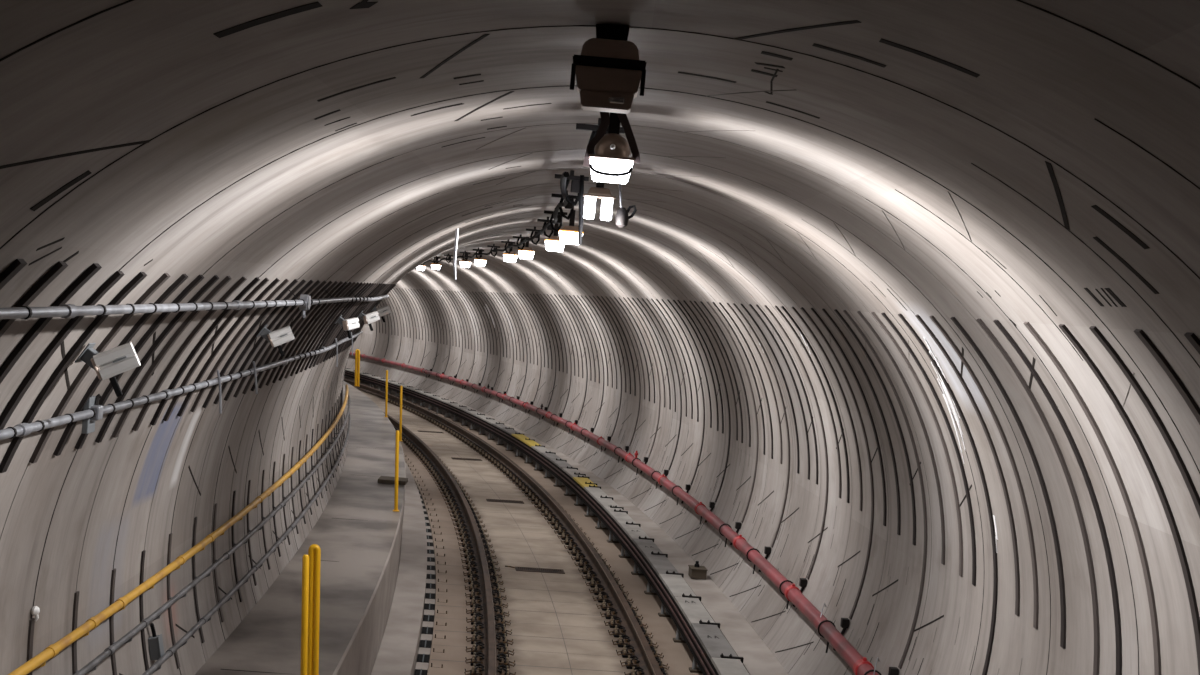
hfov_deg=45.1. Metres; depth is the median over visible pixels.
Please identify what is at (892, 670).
bracket
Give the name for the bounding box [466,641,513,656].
fastener
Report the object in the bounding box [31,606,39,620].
cap
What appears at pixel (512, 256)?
lamp
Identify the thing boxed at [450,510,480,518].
fastener
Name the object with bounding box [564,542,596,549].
fastener
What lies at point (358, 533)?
walkway
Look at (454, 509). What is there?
fastener
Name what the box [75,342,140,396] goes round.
wall lamp
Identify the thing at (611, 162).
hanging lamp
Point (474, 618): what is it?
fastener
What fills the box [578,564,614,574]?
fastener
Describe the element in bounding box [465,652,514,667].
fastener
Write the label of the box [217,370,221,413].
cable
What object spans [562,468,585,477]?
board
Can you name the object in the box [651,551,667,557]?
hook
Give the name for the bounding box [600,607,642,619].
fastener
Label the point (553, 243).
lamp
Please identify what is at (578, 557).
fastener
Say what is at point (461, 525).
fastener
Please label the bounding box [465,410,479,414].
board
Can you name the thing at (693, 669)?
stand
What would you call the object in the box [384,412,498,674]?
rail
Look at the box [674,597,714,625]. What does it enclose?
board
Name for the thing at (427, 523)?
pocket
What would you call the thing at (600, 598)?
fastener
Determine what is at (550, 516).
fastener
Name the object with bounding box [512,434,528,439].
board
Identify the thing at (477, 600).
fastener
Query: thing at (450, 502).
fastener
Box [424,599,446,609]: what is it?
pocket
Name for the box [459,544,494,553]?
fastener
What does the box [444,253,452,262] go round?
bracket
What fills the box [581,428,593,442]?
bracket
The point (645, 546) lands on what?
board
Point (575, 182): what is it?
bracket
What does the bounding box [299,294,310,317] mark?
bracket
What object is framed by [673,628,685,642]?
stand
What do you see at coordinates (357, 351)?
post
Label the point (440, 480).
fastener
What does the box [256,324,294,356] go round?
wall lamp
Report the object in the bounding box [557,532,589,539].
fastener
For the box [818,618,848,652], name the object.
bracket
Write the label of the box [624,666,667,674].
fastener
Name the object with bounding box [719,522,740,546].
bracket
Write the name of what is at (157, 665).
rail
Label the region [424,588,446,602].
pocket
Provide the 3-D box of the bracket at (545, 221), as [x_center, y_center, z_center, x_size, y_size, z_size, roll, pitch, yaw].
[-0.506,-1.056,13.826,0.200,0.203,0.102,5,2,-5]
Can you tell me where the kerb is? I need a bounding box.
[371,462,426,674]
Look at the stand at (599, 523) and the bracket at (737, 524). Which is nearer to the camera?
the bracket at (737, 524)
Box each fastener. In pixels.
[424,462,447,467]
[429,470,454,475]
[431,473,456,478]
[433,476,458,481]
[435,479,460,484]
[437,482,463,488]
[438,485,465,491]
[440,488,467,494]
[442,491,469,498]
[444,495,471,502]
[445,499,473,505]
[447,502,476,509]
[449,506,478,513]
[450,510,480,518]
[451,515,482,522]
[453,519,484,527]
[454,524,486,532]
[456,528,488,537]
[457,533,490,542]
[458,538,492,547]
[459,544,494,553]
[460,549,496,559]
[461,555,497,565]
[462,561,499,570]
[463,567,501,578]
[464,574,502,584]
[464,663,515,674]
[465,581,504,592]
[465,588,506,599]
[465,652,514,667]
[466,596,507,607]
[466,604,509,617]
[466,612,510,626]
[466,621,511,635]
[466,631,512,645]
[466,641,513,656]
[506,473,515,478]
[509,476,518,481]
[512,479,522,484]
[515,482,525,487]
[519,485,528,490]
[524,488,532,493]
[525,491,535,497]
[528,495,538,500]
[531,498,542,504]
[534,502,545,508]
[538,506,566,512]
[541,509,569,516]
[544,514,555,520]
[547,518,559,525]
[551,522,581,529]
[554,527,585,534]
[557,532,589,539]
[561,536,593,544]
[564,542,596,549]
[568,547,602,555]
[571,552,606,561]
[574,558,610,567]
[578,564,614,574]
[582,571,619,580]
[585,577,623,587]
[589,584,628,595]
[593,592,632,602]
[596,599,637,610]
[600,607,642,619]
[604,616,647,628]
[608,625,652,637]
[612,634,658,648]
[616,644,663,658]
[620,655,668,670]
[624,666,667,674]
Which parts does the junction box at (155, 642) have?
lid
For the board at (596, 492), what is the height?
0.062 m
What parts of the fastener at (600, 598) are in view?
plate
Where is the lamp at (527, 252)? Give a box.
[518,237,534,259]
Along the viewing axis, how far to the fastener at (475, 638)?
13.77 m
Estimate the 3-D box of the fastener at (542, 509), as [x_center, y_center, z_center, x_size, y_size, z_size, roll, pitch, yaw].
[-0.745,2.692,22.572,0.455,0.090,0.190,5,2,-10]
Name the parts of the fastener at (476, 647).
plate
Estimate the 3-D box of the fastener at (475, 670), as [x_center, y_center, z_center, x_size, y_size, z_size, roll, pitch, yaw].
[-0.958,2.919,12.627,0.455,0.090,0.190,5,2,-4]
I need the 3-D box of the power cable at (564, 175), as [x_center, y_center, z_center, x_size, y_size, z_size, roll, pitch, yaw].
[-2.917,-1.412,25.187,1.503,0.501,36.477,5,2,-11]
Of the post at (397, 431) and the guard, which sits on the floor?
the guard
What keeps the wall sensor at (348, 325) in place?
attached to the wall
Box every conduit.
[0,290,388,319]
[0,331,361,439]
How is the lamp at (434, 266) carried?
hanging from the ceiling
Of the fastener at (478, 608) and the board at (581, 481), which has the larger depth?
the board at (581, 481)
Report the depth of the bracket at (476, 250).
25.01 m
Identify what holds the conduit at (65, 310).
attached to the wall
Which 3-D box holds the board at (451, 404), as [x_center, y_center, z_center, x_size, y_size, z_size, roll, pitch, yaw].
[-3.822,1.809,38.323,0.243,0.071,1.173,4,2,-17]
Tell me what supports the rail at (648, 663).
on the floor
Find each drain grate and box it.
[418,430,442,432]
[451,457,481,460]
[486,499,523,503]
[505,566,564,573]
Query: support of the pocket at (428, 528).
on the trim
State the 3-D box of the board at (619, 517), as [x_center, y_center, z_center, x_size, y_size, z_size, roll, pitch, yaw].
[0.310,2.495,19.773,0.243,0.059,1.083,5,2,-8]
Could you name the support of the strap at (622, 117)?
hanging from the ceiling
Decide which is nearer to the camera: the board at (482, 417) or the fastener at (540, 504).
the fastener at (540, 504)
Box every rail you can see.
[74,395,349,674]
[142,412,350,674]
[344,379,662,674]
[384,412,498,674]
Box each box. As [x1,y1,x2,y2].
[148,623,164,660]
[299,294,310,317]
[688,561,707,578]
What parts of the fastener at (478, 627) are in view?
plate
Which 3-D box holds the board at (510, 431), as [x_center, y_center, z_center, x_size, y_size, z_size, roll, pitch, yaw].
[-1.921,2.073,31.494,0.243,0.068,1.171,4,2,-14]
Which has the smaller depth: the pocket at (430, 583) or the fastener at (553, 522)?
the pocket at (430, 583)
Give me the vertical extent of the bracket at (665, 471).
0.282 m
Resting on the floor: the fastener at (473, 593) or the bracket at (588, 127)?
the fastener at (473, 593)
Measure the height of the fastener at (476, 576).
0.090 m
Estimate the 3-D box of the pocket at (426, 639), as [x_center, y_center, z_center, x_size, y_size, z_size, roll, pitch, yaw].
[-1.597,2.931,13.751,0.240,0.174,0.528,5,2,-5]
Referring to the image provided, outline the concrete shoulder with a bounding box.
[351,369,787,674]
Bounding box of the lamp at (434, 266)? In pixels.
[431,256,440,269]
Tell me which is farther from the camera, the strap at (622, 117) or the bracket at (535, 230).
the bracket at (535, 230)
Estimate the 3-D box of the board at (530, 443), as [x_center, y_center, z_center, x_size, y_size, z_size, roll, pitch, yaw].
[-1.374,2.158,29.194,0.243,0.067,1.173,5,2,-13]
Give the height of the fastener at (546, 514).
0.090 m
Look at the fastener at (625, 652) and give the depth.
13.74 m
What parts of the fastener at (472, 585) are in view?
plate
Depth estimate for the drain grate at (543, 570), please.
17.66 m
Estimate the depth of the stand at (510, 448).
31.42 m
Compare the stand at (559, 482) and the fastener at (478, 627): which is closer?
the fastener at (478, 627)
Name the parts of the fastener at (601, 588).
plate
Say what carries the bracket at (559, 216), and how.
attached to the ceiling
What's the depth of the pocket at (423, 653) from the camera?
13.22 m
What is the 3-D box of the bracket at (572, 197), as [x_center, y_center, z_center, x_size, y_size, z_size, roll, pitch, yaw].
[-0.247,-0.932,10.155,0.200,0.203,0.102,5,2,-3]
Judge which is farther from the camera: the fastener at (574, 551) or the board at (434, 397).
the board at (434, 397)
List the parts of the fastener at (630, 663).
plate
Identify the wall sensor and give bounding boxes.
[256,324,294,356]
[335,315,359,338]
[357,311,379,330]
[371,305,390,321]
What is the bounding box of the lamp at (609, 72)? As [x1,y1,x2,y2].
[570,24,646,113]
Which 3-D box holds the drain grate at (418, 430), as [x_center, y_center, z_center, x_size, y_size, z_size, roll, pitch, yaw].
[-4.025,2.245,34.319,0.600,0.010,0.220,4,2,-16]
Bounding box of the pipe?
[350,352,878,674]
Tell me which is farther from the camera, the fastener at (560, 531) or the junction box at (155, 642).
the fastener at (560, 531)
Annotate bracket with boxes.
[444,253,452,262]
[460,251,469,260]
[473,248,483,258]
[487,244,499,256]
[501,239,514,253]
[513,234,527,249]
[526,227,539,244]
[537,216,553,237]
[544,209,566,231]
[551,190,576,219]
[555,170,588,205]
[565,420,577,432]
[576,118,623,153]
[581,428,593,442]
[597,436,610,451]
[614,446,628,462]
[632,457,647,474]
[651,470,668,488]
[672,484,690,504]
[694,502,714,523]
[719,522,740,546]
[746,546,770,573]
[779,578,806,608]
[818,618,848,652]
[864,667,898,674]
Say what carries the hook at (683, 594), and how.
attached to the board at (693, 610)
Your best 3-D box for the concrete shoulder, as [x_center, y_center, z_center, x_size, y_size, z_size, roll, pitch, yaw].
[-4.276,2.230,29.013,6.427,0.984,72.785,5,2,-13]
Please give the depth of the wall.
7.28 m
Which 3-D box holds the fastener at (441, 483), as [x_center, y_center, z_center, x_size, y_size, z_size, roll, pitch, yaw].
[-2.535,2.502,24.428,0.455,0.090,0.190,5,2,-11]
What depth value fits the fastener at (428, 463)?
27.08 m
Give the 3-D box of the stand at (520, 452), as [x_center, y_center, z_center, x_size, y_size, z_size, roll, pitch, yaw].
[-1.662,2.422,30.341,0.230,0.176,0.110,5,2,-14]
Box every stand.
[452,415,458,421]
[461,420,467,425]
[478,428,485,434]
[487,433,494,439]
[505,443,513,450]
[515,449,523,456]
[524,455,532,463]
[534,462,543,470]
[543,470,553,478]
[553,478,564,486]
[564,486,575,495]
[574,497,585,505]
[584,507,596,516]
[595,518,607,529]
[607,532,618,542]
[619,547,630,557]
[631,562,643,575]
[644,582,656,594]
[658,604,670,616]
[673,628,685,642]
[689,657,701,672]
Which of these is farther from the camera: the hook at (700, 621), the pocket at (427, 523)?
the pocket at (427, 523)
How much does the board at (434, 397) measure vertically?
0.071 m
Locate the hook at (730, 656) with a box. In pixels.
[720,653,743,662]
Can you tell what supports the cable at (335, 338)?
hanging from the conduit at (23, 429)
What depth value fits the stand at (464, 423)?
36.92 m
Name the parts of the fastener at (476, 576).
plate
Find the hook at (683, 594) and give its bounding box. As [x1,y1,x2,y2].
[682,593,700,600]
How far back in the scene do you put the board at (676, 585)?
15.29 m
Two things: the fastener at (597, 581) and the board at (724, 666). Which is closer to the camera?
the board at (724, 666)
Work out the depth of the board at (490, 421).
33.80 m
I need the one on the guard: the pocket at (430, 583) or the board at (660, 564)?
the board at (660, 564)
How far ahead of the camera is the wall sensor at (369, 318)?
14.49 m
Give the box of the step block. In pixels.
[378,476,407,484]
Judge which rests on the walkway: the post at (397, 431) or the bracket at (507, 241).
the post at (397, 431)
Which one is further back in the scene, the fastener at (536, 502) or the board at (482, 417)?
the board at (482, 417)
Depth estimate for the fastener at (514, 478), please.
26.06 m
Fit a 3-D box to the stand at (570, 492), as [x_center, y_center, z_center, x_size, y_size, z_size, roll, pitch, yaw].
[-0.496,2.624,24.749,0.230,0.176,0.110,5,2,-11]
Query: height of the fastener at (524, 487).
0.090 m
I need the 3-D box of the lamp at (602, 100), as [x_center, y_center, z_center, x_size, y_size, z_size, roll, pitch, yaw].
[0.017,-0.640,3.922,0.147,0.044,0.099,5,2,0]
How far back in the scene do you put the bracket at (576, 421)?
28.19 m
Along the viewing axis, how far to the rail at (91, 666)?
8.70 m
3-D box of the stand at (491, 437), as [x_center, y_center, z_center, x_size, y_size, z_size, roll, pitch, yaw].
[-2.506,2.297,33.659,0.230,0.176,0.110,4,2,-15]
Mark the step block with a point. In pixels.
(383, 479)
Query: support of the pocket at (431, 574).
on the trim
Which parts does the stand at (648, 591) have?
foot plate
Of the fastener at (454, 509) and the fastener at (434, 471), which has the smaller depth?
the fastener at (454, 509)
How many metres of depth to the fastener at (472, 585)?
16.14 m
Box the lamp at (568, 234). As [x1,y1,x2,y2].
[559,210,583,244]
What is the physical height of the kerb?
1.214 m
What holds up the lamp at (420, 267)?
hanging from the ceiling
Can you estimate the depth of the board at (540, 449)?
28.08 m
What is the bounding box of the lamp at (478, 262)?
[474,249,486,265]
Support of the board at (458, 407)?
on the guard
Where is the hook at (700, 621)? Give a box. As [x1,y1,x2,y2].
[699,620,719,627]
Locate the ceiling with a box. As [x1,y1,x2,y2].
[155,0,1199,271]
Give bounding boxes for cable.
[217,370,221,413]
[253,361,257,393]
[335,338,337,366]
[423,172,568,263]
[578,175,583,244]
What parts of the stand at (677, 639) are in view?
post, foot plate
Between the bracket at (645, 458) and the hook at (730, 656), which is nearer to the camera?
the hook at (730, 656)
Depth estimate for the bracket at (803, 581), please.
12.94 m
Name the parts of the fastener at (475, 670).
plate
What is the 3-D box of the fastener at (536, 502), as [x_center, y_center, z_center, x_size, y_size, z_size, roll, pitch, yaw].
[-0.884,2.663,23.365,0.455,0.090,0.190,5,2,-10]
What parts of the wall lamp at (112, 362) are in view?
wall plate, bracket arm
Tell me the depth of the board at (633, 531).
18.67 m
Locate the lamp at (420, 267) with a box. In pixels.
[416,264,424,270]
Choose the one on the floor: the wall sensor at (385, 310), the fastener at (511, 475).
the fastener at (511, 475)
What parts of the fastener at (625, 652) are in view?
plate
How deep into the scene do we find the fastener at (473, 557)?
17.73 m
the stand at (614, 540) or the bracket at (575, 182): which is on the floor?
the stand at (614, 540)
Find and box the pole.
[453,228,458,279]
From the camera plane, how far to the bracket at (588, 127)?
5.89 m
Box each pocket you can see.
[414,662,442,674]
[417,647,444,662]
[419,634,445,647]
[421,621,446,637]
[423,609,446,621]
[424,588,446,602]
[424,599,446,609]
[425,519,438,525]
[425,579,446,589]
[426,525,439,532]
[426,532,441,538]
[426,570,446,578]
[427,538,442,545]
[427,545,443,553]
[427,553,444,561]
[427,561,445,569]
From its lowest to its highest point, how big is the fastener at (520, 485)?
0.090 m
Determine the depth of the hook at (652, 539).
18.10 m
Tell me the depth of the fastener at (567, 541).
19.73 m
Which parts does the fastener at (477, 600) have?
plate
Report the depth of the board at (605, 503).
21.02 m
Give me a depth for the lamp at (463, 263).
28.13 m
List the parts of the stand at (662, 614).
foot plate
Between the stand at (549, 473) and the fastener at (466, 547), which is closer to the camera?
the fastener at (466, 547)
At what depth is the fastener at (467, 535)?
19.30 m
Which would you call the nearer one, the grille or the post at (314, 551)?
the post at (314, 551)
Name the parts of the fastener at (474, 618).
plate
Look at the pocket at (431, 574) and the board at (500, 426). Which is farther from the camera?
the board at (500, 426)
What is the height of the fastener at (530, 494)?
0.090 m
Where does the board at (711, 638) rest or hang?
on the guard
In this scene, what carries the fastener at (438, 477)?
on the floor
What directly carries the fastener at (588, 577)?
on the floor
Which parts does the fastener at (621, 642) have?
plate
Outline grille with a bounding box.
[517,567,562,572]
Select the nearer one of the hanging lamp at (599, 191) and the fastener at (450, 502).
the hanging lamp at (599, 191)
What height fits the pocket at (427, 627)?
0.174 m
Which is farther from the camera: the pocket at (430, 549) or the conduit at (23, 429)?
the pocket at (430, 549)
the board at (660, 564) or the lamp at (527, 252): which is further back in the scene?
the lamp at (527, 252)
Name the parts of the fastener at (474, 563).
plate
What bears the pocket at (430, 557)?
on the trim
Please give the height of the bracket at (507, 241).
0.203 m
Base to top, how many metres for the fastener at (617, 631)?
0.090 m
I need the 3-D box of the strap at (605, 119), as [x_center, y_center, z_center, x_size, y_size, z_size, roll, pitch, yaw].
[-0.002,-0.778,5.579,0.141,0.235,0.051,6,2,31]
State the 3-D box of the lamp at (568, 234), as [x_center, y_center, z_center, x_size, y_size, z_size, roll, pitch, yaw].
[-0.249,-0.963,12.580,0.214,0.297,0.126,5,2,-5]
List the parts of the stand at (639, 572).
foot plate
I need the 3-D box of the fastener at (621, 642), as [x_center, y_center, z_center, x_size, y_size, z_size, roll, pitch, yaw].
[0.347,2.990,14.193,0.455,0.090,0.190,5,2,-5]
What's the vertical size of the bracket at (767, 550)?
0.282 m
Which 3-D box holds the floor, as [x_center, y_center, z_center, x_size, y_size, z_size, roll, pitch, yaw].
[-5.644,2.655,28.716,8.863,1.281,72.685,5,2,-13]
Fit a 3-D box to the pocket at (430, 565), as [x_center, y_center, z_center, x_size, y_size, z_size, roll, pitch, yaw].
[-1.987,2.803,17.448,0.240,0.174,0.528,5,2,-7]
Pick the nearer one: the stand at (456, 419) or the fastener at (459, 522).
the fastener at (459, 522)
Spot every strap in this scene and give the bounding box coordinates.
[583,112,609,166]
[617,113,639,162]
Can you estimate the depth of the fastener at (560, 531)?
20.52 m
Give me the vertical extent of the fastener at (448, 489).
0.090 m
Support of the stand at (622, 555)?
on the floor
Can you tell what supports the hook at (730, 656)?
attached to the board at (724, 666)
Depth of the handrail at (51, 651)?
7.79 m
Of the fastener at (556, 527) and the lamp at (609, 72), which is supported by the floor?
the fastener at (556, 527)
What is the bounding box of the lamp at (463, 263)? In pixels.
[460,258,470,267]
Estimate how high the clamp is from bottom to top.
0.161 m
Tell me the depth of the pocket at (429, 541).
19.06 m
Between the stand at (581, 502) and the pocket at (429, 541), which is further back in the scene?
the stand at (581, 502)
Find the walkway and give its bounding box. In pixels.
[195,381,405,674]
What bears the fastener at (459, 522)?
on the floor
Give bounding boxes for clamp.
[82,394,102,433]
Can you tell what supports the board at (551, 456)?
on the guard
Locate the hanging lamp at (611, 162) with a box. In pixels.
[589,112,634,183]
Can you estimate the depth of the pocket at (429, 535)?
19.63 m
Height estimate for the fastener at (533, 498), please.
0.090 m
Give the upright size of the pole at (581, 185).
0.391 m
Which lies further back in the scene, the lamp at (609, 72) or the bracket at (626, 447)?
the bracket at (626, 447)
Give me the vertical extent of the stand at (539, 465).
0.176 m
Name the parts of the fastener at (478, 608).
plate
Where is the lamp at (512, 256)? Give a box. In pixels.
[503,247,517,261]
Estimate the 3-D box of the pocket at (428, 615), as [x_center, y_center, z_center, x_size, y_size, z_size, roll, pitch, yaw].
[-1.695,2.895,14.808,0.240,0.174,0.528,5,2,-6]
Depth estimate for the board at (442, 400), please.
39.50 m
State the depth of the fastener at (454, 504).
22.05 m
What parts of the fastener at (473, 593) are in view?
plate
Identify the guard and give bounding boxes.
[344,370,718,674]
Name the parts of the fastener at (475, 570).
plate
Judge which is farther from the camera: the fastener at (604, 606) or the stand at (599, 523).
the stand at (599, 523)
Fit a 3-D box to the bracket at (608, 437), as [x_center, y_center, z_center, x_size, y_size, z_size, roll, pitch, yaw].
[0.064,1.861,25.189,0.245,0.282,0.060,5,2,-11]
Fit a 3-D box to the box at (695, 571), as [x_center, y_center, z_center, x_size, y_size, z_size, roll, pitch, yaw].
[1.086,2.576,16.028,0.184,0.175,0.216,5,2,-6]
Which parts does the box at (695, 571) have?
lid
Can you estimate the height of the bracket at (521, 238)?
0.203 m
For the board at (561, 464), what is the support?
on the guard
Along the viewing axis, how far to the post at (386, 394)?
26.65 m
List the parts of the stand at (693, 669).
post, foot plate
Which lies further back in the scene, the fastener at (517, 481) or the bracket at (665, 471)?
the fastener at (517, 481)
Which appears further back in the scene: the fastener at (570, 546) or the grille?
the fastener at (570, 546)
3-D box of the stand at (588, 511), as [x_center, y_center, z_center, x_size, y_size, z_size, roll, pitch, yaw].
[-0.115,2.705,22.495,0.230,0.176,0.110,5,2,-10]
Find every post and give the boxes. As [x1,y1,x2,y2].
[300,554,308,674]
[307,544,320,674]
[355,349,359,385]
[384,370,387,416]
[393,430,398,511]
[399,386,402,440]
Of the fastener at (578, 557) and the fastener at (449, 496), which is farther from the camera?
the fastener at (449, 496)
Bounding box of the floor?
[356,388,702,674]
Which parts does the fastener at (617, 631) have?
plate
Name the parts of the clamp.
plate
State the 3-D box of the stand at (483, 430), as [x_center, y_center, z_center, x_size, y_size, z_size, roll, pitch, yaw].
[-2.806,2.255,34.759,0.230,0.176,0.110,4,2,-16]
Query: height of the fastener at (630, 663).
0.090 m
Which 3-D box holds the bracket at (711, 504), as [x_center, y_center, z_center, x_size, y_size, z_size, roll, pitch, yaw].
[1.266,2.137,17.566,0.245,0.282,0.060,5,2,-7]
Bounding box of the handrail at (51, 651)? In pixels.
[8,384,348,674]
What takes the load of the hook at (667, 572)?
attached to the board at (676, 585)
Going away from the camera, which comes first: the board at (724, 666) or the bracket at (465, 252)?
the board at (724, 666)
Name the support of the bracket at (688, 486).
attached to the wall
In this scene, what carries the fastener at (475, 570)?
on the floor
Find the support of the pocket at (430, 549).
on the trim
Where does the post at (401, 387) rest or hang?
on the walkway
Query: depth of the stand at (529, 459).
29.20 m
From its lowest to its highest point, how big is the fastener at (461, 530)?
0.090 m
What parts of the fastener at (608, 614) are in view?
plate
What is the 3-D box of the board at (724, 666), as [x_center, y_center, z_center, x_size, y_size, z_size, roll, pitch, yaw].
[1.103,2.772,11.695,0.244,0.055,1.173,5,2,-4]
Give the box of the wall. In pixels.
[0,0,1199,674]
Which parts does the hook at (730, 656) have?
hook arm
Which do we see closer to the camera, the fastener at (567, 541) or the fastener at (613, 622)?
the fastener at (613, 622)
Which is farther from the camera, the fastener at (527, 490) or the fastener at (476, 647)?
the fastener at (527, 490)
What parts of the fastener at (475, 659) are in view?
plate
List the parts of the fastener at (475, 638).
plate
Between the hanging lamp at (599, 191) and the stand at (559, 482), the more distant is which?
the stand at (559, 482)
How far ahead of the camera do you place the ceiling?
4.23 m
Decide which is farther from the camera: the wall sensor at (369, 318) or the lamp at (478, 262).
the lamp at (478, 262)
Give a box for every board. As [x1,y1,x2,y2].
[430,396,443,399]
[439,399,451,402]
[447,403,461,406]
[456,406,470,410]
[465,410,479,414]
[474,414,490,419]
[483,419,498,423]
[492,423,508,429]
[502,428,520,434]
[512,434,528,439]
[521,440,541,446]
[531,446,550,453]
[541,453,562,461]
[552,460,573,468]
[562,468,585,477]
[573,477,596,487]
[584,487,608,498]
[595,497,623,511]
[608,511,635,525]
[620,524,648,539]
[632,539,662,554]
[644,554,678,575]
[659,573,695,597]
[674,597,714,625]
[691,623,737,659]
[711,657,748,674]
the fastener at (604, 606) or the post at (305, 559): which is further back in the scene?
the fastener at (604, 606)
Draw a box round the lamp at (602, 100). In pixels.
[580,89,633,113]
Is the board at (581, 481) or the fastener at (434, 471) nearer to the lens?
the board at (581, 481)
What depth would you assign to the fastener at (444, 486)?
23.99 m
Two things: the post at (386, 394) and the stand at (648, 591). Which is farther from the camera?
the post at (386, 394)
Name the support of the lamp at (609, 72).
hanging from the ceiling
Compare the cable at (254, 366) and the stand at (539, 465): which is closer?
the cable at (254, 366)
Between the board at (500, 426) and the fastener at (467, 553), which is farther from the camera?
the board at (500, 426)
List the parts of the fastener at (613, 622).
plate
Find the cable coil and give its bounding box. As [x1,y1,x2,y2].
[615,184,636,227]
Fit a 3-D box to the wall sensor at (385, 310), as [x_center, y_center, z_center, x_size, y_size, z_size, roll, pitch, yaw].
[-2.565,-0.282,16.893,0.237,0.206,0.097,5,2,-9]
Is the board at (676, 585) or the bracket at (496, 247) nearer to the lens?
the board at (676, 585)
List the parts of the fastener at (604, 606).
plate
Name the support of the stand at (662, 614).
on the floor
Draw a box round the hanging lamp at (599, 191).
[583,182,615,220]
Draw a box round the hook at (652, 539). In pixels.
[639,536,653,541]
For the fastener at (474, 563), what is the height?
0.090 m
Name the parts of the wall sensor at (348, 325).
bracket arm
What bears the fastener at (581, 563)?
on the floor
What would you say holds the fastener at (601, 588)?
on the floor
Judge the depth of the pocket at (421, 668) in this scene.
12.75 m
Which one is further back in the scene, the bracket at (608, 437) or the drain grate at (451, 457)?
the drain grate at (451, 457)
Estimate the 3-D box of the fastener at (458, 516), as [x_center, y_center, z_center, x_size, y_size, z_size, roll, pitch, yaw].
[-1.922,2.629,20.907,0.455,0.090,0.190,5,2,-9]
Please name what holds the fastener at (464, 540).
on the floor
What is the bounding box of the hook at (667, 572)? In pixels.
[666,571,683,577]
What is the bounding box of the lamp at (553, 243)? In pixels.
[545,223,564,251]
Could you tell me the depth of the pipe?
15.42 m
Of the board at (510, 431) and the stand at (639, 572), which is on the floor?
the stand at (639, 572)
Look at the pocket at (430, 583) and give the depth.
16.41 m

